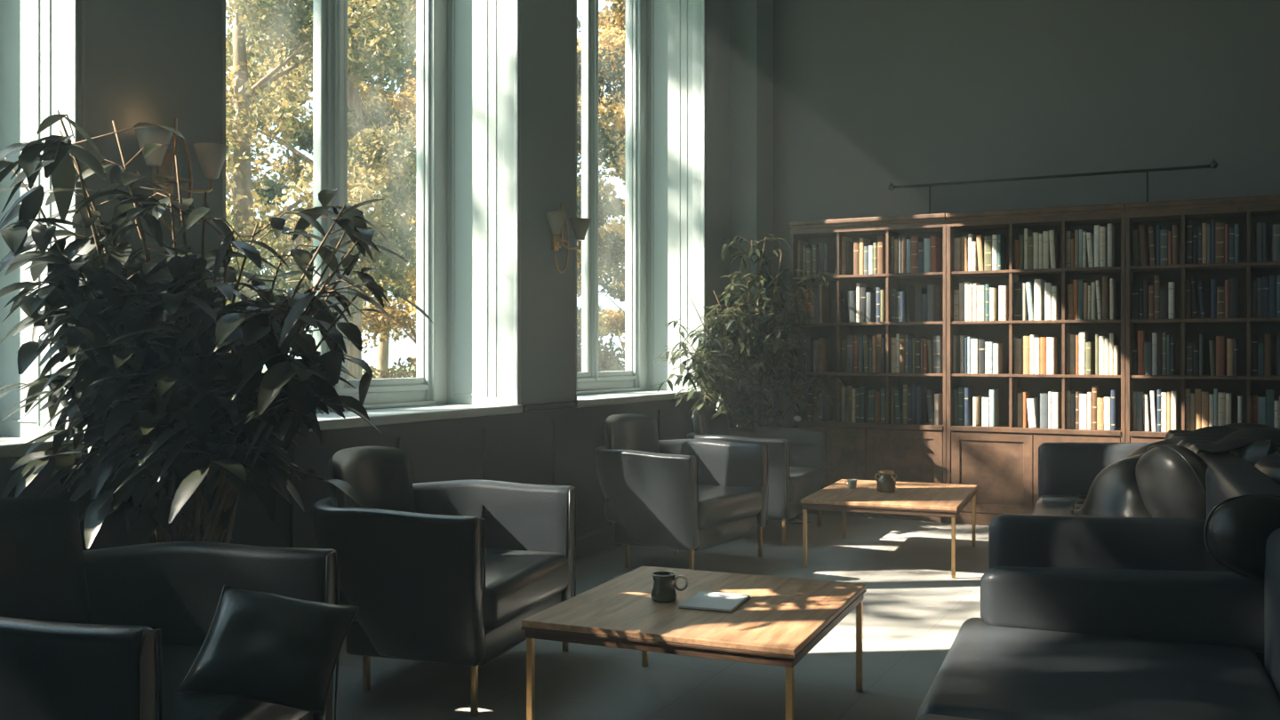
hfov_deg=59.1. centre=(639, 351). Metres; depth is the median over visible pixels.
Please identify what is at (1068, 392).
book
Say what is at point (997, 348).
book
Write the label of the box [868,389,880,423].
book
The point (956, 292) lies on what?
book
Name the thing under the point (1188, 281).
book
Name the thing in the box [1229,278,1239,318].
book
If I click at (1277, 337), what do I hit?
book
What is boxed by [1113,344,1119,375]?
book
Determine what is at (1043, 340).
book
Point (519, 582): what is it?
seat cushion
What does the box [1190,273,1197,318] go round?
book
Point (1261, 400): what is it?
book
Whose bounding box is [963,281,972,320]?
book
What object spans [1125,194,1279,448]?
bookcase
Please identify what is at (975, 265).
book
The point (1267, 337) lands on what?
book
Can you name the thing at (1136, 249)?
book
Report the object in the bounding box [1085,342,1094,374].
book
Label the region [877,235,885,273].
book
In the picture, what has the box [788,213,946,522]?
bookcase
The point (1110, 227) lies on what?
book
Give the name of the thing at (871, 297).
book
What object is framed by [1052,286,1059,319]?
book
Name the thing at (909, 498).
coffee table
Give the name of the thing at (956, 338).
book
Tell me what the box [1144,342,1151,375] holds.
book
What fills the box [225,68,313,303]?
tree
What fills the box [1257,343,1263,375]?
book
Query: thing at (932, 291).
book
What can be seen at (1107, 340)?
book
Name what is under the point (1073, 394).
book
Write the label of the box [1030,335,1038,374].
book
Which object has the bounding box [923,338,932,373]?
book
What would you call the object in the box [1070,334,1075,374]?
book
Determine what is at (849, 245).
book
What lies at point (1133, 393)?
book
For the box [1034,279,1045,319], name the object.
book
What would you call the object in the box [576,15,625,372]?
tree
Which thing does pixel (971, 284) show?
book
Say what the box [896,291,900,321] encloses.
book
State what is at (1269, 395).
book
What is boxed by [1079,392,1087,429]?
book
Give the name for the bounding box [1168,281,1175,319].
book
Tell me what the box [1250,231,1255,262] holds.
book
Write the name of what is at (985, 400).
book
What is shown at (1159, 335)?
book
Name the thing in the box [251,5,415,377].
tree
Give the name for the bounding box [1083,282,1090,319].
book
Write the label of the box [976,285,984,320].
book
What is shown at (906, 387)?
book
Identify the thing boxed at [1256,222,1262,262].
book
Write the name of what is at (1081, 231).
book
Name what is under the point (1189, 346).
book
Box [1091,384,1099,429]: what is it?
book
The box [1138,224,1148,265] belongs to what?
book
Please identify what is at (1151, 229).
book
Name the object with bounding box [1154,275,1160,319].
book
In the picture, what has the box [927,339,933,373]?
book
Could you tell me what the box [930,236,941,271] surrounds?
book
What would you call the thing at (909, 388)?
book
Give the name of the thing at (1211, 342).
book
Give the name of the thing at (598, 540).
baseboard
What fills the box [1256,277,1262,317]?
book
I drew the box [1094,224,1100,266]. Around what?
book
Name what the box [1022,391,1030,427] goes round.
book
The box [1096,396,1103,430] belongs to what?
book
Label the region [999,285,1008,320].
book
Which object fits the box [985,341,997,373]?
book
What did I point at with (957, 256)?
book
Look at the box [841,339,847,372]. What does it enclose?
book
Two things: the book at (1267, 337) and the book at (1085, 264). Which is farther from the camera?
the book at (1085, 264)
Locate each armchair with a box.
[0,496,338,719]
[312,446,576,716]
[593,413,768,569]
[686,405,825,545]
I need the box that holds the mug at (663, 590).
[650,570,687,602]
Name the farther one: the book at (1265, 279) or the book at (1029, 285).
the book at (1029, 285)
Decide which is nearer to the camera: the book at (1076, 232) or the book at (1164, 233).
the book at (1164, 233)
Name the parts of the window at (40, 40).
sill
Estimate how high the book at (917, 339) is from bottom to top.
0.282 m
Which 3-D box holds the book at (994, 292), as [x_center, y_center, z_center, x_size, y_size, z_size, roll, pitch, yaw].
[2.675,-0.350,8.519,0.038,0.248,0.200,0,0,27]
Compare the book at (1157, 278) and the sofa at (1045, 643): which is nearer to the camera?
the sofa at (1045, 643)
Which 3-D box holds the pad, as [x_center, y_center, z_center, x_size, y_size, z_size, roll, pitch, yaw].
[0.267,0.884,3.984,0.192,0.010,0.250,0,0,20]
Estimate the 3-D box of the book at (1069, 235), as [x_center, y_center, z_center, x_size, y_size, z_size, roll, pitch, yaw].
[3.153,-0.736,8.273,0.029,0.271,0.201,0,0,27]
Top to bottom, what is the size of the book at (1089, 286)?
0.247 m
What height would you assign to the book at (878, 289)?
0.274 m
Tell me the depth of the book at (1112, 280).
8.05 m
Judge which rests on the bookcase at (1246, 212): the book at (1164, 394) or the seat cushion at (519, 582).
the book at (1164, 394)
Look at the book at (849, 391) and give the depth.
8.93 m
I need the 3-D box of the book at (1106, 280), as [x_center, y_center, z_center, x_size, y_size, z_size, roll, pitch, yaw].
[3.373,-0.380,8.161,0.038,0.308,0.200,0,0,27]
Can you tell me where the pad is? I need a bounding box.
[678,591,751,612]
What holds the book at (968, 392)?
on the bookcase at (1002, 460)
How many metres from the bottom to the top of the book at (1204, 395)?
0.282 m
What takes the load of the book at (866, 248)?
on the bookcase at (915, 452)
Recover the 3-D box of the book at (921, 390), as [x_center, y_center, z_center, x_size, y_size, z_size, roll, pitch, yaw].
[2.189,0.418,8.769,0.038,0.293,0.200,0,0,27]
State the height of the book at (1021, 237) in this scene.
0.256 m
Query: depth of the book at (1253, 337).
7.64 m
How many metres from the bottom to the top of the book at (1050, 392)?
0.268 m
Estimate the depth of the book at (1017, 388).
8.36 m
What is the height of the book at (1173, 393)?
0.284 m
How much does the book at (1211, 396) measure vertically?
0.266 m
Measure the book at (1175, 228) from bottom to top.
0.278 m
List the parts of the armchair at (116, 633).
seat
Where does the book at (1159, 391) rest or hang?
on the bookcase at (1246, 212)
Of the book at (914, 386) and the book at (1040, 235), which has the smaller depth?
the book at (1040, 235)
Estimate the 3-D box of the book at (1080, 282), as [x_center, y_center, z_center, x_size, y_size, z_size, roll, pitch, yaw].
[3.229,-0.370,8.235,0.036,0.289,0.200,0,0,27]
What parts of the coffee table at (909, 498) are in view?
leg, leg, under frame, leg, leg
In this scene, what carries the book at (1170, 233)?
on the bookcase at (1246, 212)
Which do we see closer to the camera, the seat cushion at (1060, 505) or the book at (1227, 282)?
the seat cushion at (1060, 505)
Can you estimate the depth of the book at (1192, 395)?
7.82 m
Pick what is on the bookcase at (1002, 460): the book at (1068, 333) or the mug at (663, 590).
the book at (1068, 333)
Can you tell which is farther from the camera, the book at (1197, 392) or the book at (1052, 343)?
the book at (1052, 343)
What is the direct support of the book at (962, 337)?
on the bookcase at (1002, 460)
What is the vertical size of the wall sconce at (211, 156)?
0.431 m
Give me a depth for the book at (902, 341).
8.74 m
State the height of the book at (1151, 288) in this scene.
0.235 m
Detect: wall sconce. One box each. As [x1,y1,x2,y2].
[134,118,229,230]
[544,202,591,273]
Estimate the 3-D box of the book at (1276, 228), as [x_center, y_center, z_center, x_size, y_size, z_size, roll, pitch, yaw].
[4.328,-0.726,7.669,0.052,0.250,0.201,0,0,27]
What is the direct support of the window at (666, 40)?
in the wall at (157, 62)
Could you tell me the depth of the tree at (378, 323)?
20.46 m
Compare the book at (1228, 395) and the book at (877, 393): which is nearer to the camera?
the book at (1228, 395)
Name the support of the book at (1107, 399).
on the bookcase at (1002, 460)
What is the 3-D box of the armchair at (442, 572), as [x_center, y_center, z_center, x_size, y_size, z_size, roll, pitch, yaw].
[-0.818,0.850,4.563,0.856,0.900,1.033,0,0,17]
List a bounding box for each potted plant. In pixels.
[0,110,433,548]
[652,233,847,433]
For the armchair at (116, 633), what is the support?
on the floor
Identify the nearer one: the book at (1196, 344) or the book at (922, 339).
the book at (1196, 344)
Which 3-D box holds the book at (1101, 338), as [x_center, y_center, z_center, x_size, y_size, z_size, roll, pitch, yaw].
[3.354,0.031,8.171,0.033,0.277,0.200,0,0,27]
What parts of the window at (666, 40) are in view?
reveal panel, sash, frame, sash, sill, reveal panel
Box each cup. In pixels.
[844,479,857,488]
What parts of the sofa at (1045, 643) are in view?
arm, backrest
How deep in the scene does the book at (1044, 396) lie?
8.26 m
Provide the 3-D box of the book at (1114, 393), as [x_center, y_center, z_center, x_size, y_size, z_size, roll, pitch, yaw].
[3.420,0.421,8.136,0.030,0.286,0.201,0,0,27]
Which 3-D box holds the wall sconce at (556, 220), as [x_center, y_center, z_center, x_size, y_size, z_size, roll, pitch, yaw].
[-0.442,-0.684,6.827,0.171,0.431,0.382,0,0,27]
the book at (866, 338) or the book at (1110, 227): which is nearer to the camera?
the book at (1110, 227)
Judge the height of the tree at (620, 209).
11.416 m
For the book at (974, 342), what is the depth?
8.49 m
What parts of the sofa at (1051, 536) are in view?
arm, arm, backrest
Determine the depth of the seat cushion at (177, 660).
2.81 m
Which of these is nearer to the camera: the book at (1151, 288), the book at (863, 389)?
the book at (1151, 288)
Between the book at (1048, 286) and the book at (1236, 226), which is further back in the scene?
the book at (1048, 286)
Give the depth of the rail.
8.25 m
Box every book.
[841,236,852,274]
[841,291,848,322]
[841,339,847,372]
[841,385,852,422]
[845,241,853,274]
[847,290,855,322]
[847,335,853,372]
[847,388,851,422]
[851,387,860,422]
[853,240,859,274]
[853,335,858,372]
[855,389,860,422]
[856,283,866,322]
[858,334,869,372]
[859,238,870,274]
[860,287,872,322]
[860,385,871,423]
[863,335,873,372]
[864,246,868,274]
[864,391,868,423]
[866,292,876,322]
[868,245,873,274]
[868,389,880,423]
[869,339,872,372]
[872,336,876,372]
[873,242,877,273]
[874,390,880,423]
[876,287,885,321]
[876,334,885,372]
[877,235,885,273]
[880,289,885,321]
[880,387,885,423]
[881,338,885,372]
[890,236,898,273]
[890,288,902,321]
[890,337,896,373]
[891,386,900,423]
[894,239,898,273]
[894,389,903,423]
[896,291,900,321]
[896,333,905,373]
[898,237,901,272]
[899,338,905,373]
[900,291,908,321]
[901,236,911,272]
[903,384,911,423]
[905,283,914,321]
[905,334,914,373]
[906,239,911,272]
[908,338,912,373]
[908,386,911,423]
[911,236,923,272]
[912,338,915,373]
[912,383,921,423]
[914,287,927,321]
[915,336,926,373]
[916,385,927,424]
[918,241,923,272]
[920,337,923,373]
[921,294,927,321]
[923,238,930,272]
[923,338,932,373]
[926,389,936,424]
[927,284,939,321]
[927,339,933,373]
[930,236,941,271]
[933,336,943,373]
[934,392,943,424]
[952,335,960,373]
[953,238,961,271]
[953,289,959,320]
[953,388,958,425]
[958,386,966,425]
[959,282,963,320]
[960,236,967,271]
[960,335,968,373]
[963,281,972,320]
[963,386,973,425]
[964,337,967,373]
[968,233,976,271]
[968,336,975,373]
[969,283,972,320]
[970,338,983,373]
[972,241,978,271]
[972,282,981,320]
[973,396,981,425]
[976,234,983,271]
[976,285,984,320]
[978,339,990,373]
[982,396,989,426]
[984,236,991,270]
[984,284,993,320]
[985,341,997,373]
[989,288,999,320]
[989,388,999,426]
[992,234,997,270]
[992,343,1002,374]
[997,234,1005,270]
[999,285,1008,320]
[1014,281,1023,320]
[1014,338,1022,374]
[1014,384,1021,427]
[1015,240,1019,269]
[1017,392,1022,427]
[1019,234,1023,269]
[1022,282,1029,320]
[1022,336,1030,374]
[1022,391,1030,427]
[1024,228,1031,269]
[1025,281,1034,319]
[1026,397,1039,427]
[1028,236,1033,269]
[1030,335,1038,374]
[1033,232,1039,269]
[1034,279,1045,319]
[1034,337,1039,374]
[1039,233,1042,268]
[1040,336,1047,374]
[1040,392,1047,428]
[1042,231,1050,268]
[1044,282,1055,319]
[1046,337,1057,374]
[1048,230,1059,268]
[1048,391,1055,428]
[1051,391,1061,428]
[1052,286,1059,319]
[1065,231,1073,267]
[1066,332,1072,374]
[1066,390,1073,429]
[1067,284,1073,319]
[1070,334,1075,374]
[1071,239,1074,267]
[1071,392,1074,429]
[1073,280,1078,319]
[1074,230,1079,267]
[1074,390,1081,429]
[1075,335,1079,374]
[1078,280,1086,319]
[1079,229,1085,267]
[1079,331,1087,374]
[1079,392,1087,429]
[1082,232,1088,267]
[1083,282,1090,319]
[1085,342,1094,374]
[1086,232,1094,267]
[1087,391,1091,429]
[1088,285,1091,319]
[1091,282,1097,319]
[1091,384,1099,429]
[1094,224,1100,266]
[1095,334,1101,375]
[1096,280,1102,319]
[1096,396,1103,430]
[1099,226,1107,266]
[1099,336,1106,375]
[1102,276,1110,319]
[1104,338,1109,375]
[1104,396,1111,430]
[1107,223,1114,266]
[1109,333,1115,375]
[1110,278,1115,319]
[1111,389,1117,430]
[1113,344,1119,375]
[1131,283,1139,319]
[1132,230,1140,265]
[1132,341,1137,375]
[1132,391,1137,431]
[1136,391,1143,431]
[1137,330,1144,375]
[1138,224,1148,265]
[1139,282,1143,319]
[1142,393,1151,431]
[1143,280,1149,319]
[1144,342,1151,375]
[1148,226,1156,264]
[1148,285,1154,319]
[1150,390,1157,431]
[1152,332,1157,375]
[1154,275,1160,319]
[1156,224,1161,264]
[1157,333,1162,375]
[1157,388,1162,431]
[1160,229,1167,264]
[1160,288,1168,319]
[1161,391,1167,431]
[1162,332,1167,375]
[1166,335,1171,375]
[1167,391,1171,431]
[1168,231,1172,264]
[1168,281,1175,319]
[1170,336,1175,375]
[1171,390,1176,429]
[1172,224,1178,264]
[1185,279,1191,318]
[1185,388,1191,430]
[1186,220,1193,263]
[1186,343,1192,375]
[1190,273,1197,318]
[1190,392,1194,431]
[1192,224,1198,263]
[1192,341,1199,375]
[1194,388,1201,430]
[1198,226,1202,263]
[1198,280,1205,318]
[1199,334,1202,375]
[1201,391,1208,427]
[1202,223,1207,263]
[1207,224,1210,263]
[1208,340,1215,375]
[1208,393,1213,426]
[1211,218,1215,263]
[1211,279,1216,318]
[1213,388,1217,425]
[1215,222,1224,263]
[1216,287,1224,318]
[1216,336,1224,375]
[1217,392,1225,425]
[1224,224,1228,263]
[1224,280,1229,318]
[1225,392,1231,424]
[1226,338,1232,375]
[1228,226,1234,263]
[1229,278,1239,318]
[1233,338,1238,375]
[1234,224,1239,262]
[1237,395,1241,423]
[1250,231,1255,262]
[1250,334,1257,375]
[1250,394,1257,423]
[1251,280,1256,317]
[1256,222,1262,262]
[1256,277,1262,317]
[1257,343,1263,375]
[1257,396,1265,424]
[1262,222,1266,261]
[1262,276,1269,317]
[1263,333,1271,375]
[1264,389,1274,427]
[1269,275,1276,317]
[1272,224,1279,261]
[1274,400,1279,428]
[1275,335,1279,375]
[1276,275,1279,317]
[1278,394,1279,429]
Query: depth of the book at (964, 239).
8.52 m
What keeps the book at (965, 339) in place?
on the bookcase at (1002, 460)
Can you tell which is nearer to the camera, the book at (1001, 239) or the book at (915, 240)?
the book at (1001, 239)
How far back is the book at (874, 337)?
8.84 m
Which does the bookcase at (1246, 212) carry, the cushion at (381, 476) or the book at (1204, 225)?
the book at (1204, 225)
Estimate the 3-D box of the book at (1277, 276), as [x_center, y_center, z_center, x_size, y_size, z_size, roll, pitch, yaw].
[4.339,-0.368,7.664,0.030,0.284,0.201,0,0,27]
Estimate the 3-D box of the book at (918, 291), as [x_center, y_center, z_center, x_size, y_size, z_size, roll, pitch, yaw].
[2.188,-0.358,8.770,0.053,0.265,0.200,0,0,27]
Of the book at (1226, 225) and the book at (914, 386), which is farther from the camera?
the book at (914, 386)
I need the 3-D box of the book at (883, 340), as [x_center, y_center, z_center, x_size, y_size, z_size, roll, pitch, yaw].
[1.944,0.035,8.895,0.027,0.269,0.200,0,0,27]
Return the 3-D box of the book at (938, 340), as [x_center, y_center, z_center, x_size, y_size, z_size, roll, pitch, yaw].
[2.312,0.026,8.705,0.055,0.287,0.201,0,0,27]
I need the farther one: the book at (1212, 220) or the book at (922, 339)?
the book at (922, 339)
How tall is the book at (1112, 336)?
0.297 m
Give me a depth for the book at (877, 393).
8.83 m
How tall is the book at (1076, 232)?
0.276 m
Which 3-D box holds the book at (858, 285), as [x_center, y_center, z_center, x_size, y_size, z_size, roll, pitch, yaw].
[1.766,-0.381,8.986,0.030,0.310,0.201,0,0,27]
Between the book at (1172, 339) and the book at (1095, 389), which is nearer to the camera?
the book at (1172, 339)
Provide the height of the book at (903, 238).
0.287 m
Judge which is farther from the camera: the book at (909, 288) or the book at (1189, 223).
the book at (909, 288)
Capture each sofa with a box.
[915,528,1279,719]
[988,442,1279,669]
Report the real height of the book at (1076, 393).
0.272 m
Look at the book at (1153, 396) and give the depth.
7.93 m
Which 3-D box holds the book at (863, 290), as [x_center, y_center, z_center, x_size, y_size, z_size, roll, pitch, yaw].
[1.802,-0.363,8.968,0.046,0.275,0.201,0,0,27]
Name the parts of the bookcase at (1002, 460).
panel, cabinet door, shelf, shelf, shelf, shelf, cornice, cabinet door, panel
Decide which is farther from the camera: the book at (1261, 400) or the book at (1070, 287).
the book at (1070, 287)
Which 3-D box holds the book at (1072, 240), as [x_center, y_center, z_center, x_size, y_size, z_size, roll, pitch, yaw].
[3.179,-0.707,8.261,0.025,0.212,0.200,0,0,27]
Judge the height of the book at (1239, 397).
0.257 m
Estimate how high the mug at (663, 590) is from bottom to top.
0.097 m
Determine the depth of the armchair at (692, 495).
6.64 m
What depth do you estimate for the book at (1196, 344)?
7.80 m
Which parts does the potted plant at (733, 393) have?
stem, stem, stem, stem, stem, stem, stem, stem, stem, stem, stem, stem, stem, stem, stem, stem, stem, stem, stem, stem, stem, stem, stem, stem, stem, stem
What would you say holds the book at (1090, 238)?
on the bookcase at (1002, 460)
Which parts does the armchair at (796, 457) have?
leg, seat, leg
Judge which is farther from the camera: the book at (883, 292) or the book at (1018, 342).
the book at (883, 292)
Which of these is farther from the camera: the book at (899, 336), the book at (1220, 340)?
the book at (899, 336)
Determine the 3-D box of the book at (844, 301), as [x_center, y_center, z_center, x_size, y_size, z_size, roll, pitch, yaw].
[1.654,-0.350,9.044,0.021,0.249,0.201,0,0,27]
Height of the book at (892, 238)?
0.288 m
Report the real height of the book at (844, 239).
0.311 m
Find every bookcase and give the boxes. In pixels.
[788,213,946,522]
[945,203,1126,526]
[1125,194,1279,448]
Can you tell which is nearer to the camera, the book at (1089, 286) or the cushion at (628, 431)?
the cushion at (628, 431)
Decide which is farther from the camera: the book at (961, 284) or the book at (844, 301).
the book at (844, 301)
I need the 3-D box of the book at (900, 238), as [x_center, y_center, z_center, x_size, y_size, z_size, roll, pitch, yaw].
[2.060,-0.741,8.836,0.021,0.280,0.200,0,0,27]
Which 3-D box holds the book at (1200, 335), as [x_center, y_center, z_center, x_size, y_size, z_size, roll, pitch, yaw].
[3.920,0.026,7.880,0.022,0.287,0.200,0,0,27]
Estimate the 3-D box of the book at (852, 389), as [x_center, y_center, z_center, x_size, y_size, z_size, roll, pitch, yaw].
[1.732,0.430,9.004,0.028,0.268,0.201,0,0,27]
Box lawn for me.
[261,367,415,377]
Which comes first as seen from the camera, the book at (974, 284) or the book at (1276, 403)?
the book at (1276, 403)
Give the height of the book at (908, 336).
0.297 m
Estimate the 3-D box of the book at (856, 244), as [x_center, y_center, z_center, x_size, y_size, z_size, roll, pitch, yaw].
[1.752,-0.735,8.993,0.044,0.268,0.201,0,0,27]
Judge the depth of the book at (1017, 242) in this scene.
8.35 m
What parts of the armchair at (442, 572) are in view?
leg, seat, leg, leg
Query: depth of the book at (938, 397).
8.63 m
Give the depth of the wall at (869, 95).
8.66 m
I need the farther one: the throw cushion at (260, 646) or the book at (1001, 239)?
the book at (1001, 239)
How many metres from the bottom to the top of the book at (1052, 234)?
0.283 m
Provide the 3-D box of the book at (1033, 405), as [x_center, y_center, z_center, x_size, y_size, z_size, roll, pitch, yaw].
[2.927,0.455,8.390,0.071,0.218,0.200,0,0,27]
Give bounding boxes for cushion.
[157,644,308,719]
[177,584,358,715]
[328,446,415,512]
[335,548,568,631]
[603,413,660,453]
[604,484,761,529]
[788,466,823,502]
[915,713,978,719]
[916,617,1279,719]
[1032,495,1077,515]
[1135,444,1207,519]
[1204,494,1279,580]
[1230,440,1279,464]
[1254,450,1279,484]
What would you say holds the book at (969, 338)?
on the bookcase at (1002, 460)
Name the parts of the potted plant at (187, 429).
stem, stem, stem, stem, stem, stem, stem, stem, stem, stem, stem, stem, stem, stem, stem, stem, stem, stem, stem, stem, stem, stem, stem, stem, stem, stem, stem, stem, stem, stem, stem, stem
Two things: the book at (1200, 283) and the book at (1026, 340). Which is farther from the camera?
the book at (1026, 340)
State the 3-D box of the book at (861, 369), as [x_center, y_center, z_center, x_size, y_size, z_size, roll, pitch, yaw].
[1.782,0.017,8.979,0.036,0.304,0.200,0,0,27]
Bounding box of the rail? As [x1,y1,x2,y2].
[888,159,1217,214]
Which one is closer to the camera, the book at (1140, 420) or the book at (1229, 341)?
the book at (1229, 341)
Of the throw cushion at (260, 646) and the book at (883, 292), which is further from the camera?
the book at (883, 292)
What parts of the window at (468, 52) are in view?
reveal panel, sash, sash, frame, sill, reveal panel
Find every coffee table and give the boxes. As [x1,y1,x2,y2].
[521,565,866,719]
[800,479,977,578]
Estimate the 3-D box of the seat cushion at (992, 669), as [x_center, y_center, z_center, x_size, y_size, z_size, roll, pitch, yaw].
[1.281,0.954,3.127,0.870,0.148,1.068,0,0,22]
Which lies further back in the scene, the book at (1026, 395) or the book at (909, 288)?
the book at (909, 288)
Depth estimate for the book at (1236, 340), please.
7.69 m
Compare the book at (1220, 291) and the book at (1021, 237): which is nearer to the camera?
the book at (1220, 291)
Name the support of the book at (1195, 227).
on the bookcase at (1246, 212)
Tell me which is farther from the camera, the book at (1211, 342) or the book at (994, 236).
the book at (994, 236)
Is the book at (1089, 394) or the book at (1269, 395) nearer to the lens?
the book at (1269, 395)
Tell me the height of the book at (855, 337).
0.295 m
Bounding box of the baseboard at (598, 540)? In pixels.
[573,525,623,560]
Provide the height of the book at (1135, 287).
0.250 m
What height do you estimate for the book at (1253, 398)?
0.261 m
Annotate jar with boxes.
[874,470,896,492]
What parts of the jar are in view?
lid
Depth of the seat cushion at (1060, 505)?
6.45 m
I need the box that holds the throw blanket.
[1071,423,1279,517]
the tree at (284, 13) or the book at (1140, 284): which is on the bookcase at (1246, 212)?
the book at (1140, 284)
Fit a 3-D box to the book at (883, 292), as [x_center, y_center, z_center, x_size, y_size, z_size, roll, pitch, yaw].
[1.936,-0.352,8.899,0.026,0.253,0.200,0,0,27]
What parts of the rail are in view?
post, rod, post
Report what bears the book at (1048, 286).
on the bookcase at (1002, 460)
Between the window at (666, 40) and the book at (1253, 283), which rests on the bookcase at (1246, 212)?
the book at (1253, 283)
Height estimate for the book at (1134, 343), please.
0.238 m
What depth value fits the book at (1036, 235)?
8.29 m
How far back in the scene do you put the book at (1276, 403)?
7.58 m
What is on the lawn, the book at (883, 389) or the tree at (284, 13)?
the tree at (284, 13)
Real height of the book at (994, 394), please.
0.276 m
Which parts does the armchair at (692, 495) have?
leg, seat, leg, leg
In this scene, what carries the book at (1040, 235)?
on the bookcase at (1002, 460)
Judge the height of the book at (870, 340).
0.257 m
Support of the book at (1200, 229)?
on the bookcase at (1246, 212)
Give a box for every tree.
[225,0,416,352]
[225,0,416,379]
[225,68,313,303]
[226,201,233,303]
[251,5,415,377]
[357,0,416,378]
[576,0,625,371]
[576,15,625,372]
[576,51,625,351]
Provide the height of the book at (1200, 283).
0.259 m
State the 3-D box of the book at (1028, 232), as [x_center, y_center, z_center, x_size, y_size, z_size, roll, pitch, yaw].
[2.892,-0.752,8.407,0.028,0.303,0.201,0,0,27]
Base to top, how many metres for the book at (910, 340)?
0.263 m
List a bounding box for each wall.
[80,0,729,424]
[773,0,1279,428]
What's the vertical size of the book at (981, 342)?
0.257 m
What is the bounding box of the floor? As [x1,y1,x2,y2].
[331,512,988,719]
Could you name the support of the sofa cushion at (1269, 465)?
on the sofa at (1051, 536)
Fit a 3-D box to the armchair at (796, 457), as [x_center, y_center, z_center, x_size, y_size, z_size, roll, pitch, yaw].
[0.803,0.850,8.111,0.856,0.900,1.033,0,0,24]
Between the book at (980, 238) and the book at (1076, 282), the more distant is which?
the book at (980, 238)
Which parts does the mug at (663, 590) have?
handle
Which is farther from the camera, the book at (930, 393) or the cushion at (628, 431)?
the book at (930, 393)
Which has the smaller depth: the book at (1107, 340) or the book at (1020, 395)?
the book at (1107, 340)
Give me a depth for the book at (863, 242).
8.89 m
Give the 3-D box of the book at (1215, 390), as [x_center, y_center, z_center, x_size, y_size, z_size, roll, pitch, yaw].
[4.000,0.412,7.838,0.024,0.303,0.201,0,0,27]
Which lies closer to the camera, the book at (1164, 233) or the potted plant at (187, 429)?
the potted plant at (187, 429)
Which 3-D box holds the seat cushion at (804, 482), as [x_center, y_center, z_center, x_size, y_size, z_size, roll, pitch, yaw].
[0.879,0.940,8.077,0.690,0.170,0.816,0,0,24]
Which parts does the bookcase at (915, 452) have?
panel, cabinet door, cornice, shelf, shelf, shelf, shelf, panel, cabinet door, panel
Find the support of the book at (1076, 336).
on the bookcase at (1002, 460)
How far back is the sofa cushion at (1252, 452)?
5.23 m
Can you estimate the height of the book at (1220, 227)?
0.282 m
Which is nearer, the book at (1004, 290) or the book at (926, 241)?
the book at (1004, 290)
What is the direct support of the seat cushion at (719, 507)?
on the armchair at (692, 495)
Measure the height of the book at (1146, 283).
0.277 m
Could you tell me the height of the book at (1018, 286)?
0.284 m
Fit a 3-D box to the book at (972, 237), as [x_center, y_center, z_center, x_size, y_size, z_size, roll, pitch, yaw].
[2.533,-0.742,8.593,0.027,0.283,0.200,0,0,27]
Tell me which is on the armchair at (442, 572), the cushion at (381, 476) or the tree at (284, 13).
the cushion at (381, 476)
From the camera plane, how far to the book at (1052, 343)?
8.25 m
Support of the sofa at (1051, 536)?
on the floor
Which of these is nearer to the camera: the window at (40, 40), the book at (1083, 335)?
the window at (40, 40)
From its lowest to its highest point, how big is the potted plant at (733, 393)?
2.201 m
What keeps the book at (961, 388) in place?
on the bookcase at (1002, 460)
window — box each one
[0,0,84,458]
[222,0,522,434]
[573,0,706,407]
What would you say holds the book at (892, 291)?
on the bookcase at (915, 452)
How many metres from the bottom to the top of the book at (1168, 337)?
0.280 m
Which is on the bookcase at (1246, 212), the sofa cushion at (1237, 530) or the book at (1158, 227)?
the book at (1158, 227)
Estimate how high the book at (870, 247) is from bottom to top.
0.228 m
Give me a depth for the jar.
7.11 m
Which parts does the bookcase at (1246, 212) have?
panel, cabinet door, shelf, cornice, shelf, shelf, shelf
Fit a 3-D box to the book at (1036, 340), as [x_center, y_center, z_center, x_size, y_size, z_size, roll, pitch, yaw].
[2.961,0.035,8.372,0.039,0.268,0.200,0,0,27]
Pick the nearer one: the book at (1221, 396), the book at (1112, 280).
the book at (1221, 396)
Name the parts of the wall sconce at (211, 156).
lamp shade, arm, rod, arm, lamp shade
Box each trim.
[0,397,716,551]
[522,401,575,411]
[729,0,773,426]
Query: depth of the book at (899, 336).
8.75 m
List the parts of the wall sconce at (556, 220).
lamp shade, arm, rod, arm, lamp shade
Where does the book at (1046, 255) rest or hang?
on the bookcase at (1002, 460)
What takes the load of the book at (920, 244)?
on the bookcase at (915, 452)
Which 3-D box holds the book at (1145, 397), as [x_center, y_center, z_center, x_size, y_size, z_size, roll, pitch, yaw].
[3.610,0.435,8.039,0.045,0.258,0.201,0,0,27]
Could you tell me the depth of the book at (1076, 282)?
8.16 m
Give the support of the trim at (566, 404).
attached to the wall at (157, 62)
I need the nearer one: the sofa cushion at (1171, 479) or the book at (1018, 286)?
the sofa cushion at (1171, 479)
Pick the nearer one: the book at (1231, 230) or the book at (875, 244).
the book at (1231, 230)
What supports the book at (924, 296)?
on the bookcase at (915, 452)
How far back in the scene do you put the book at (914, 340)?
8.70 m
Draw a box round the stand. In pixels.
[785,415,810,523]
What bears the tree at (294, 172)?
on the lawn
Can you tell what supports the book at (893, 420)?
on the bookcase at (915, 452)
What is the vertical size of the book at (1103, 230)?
0.292 m

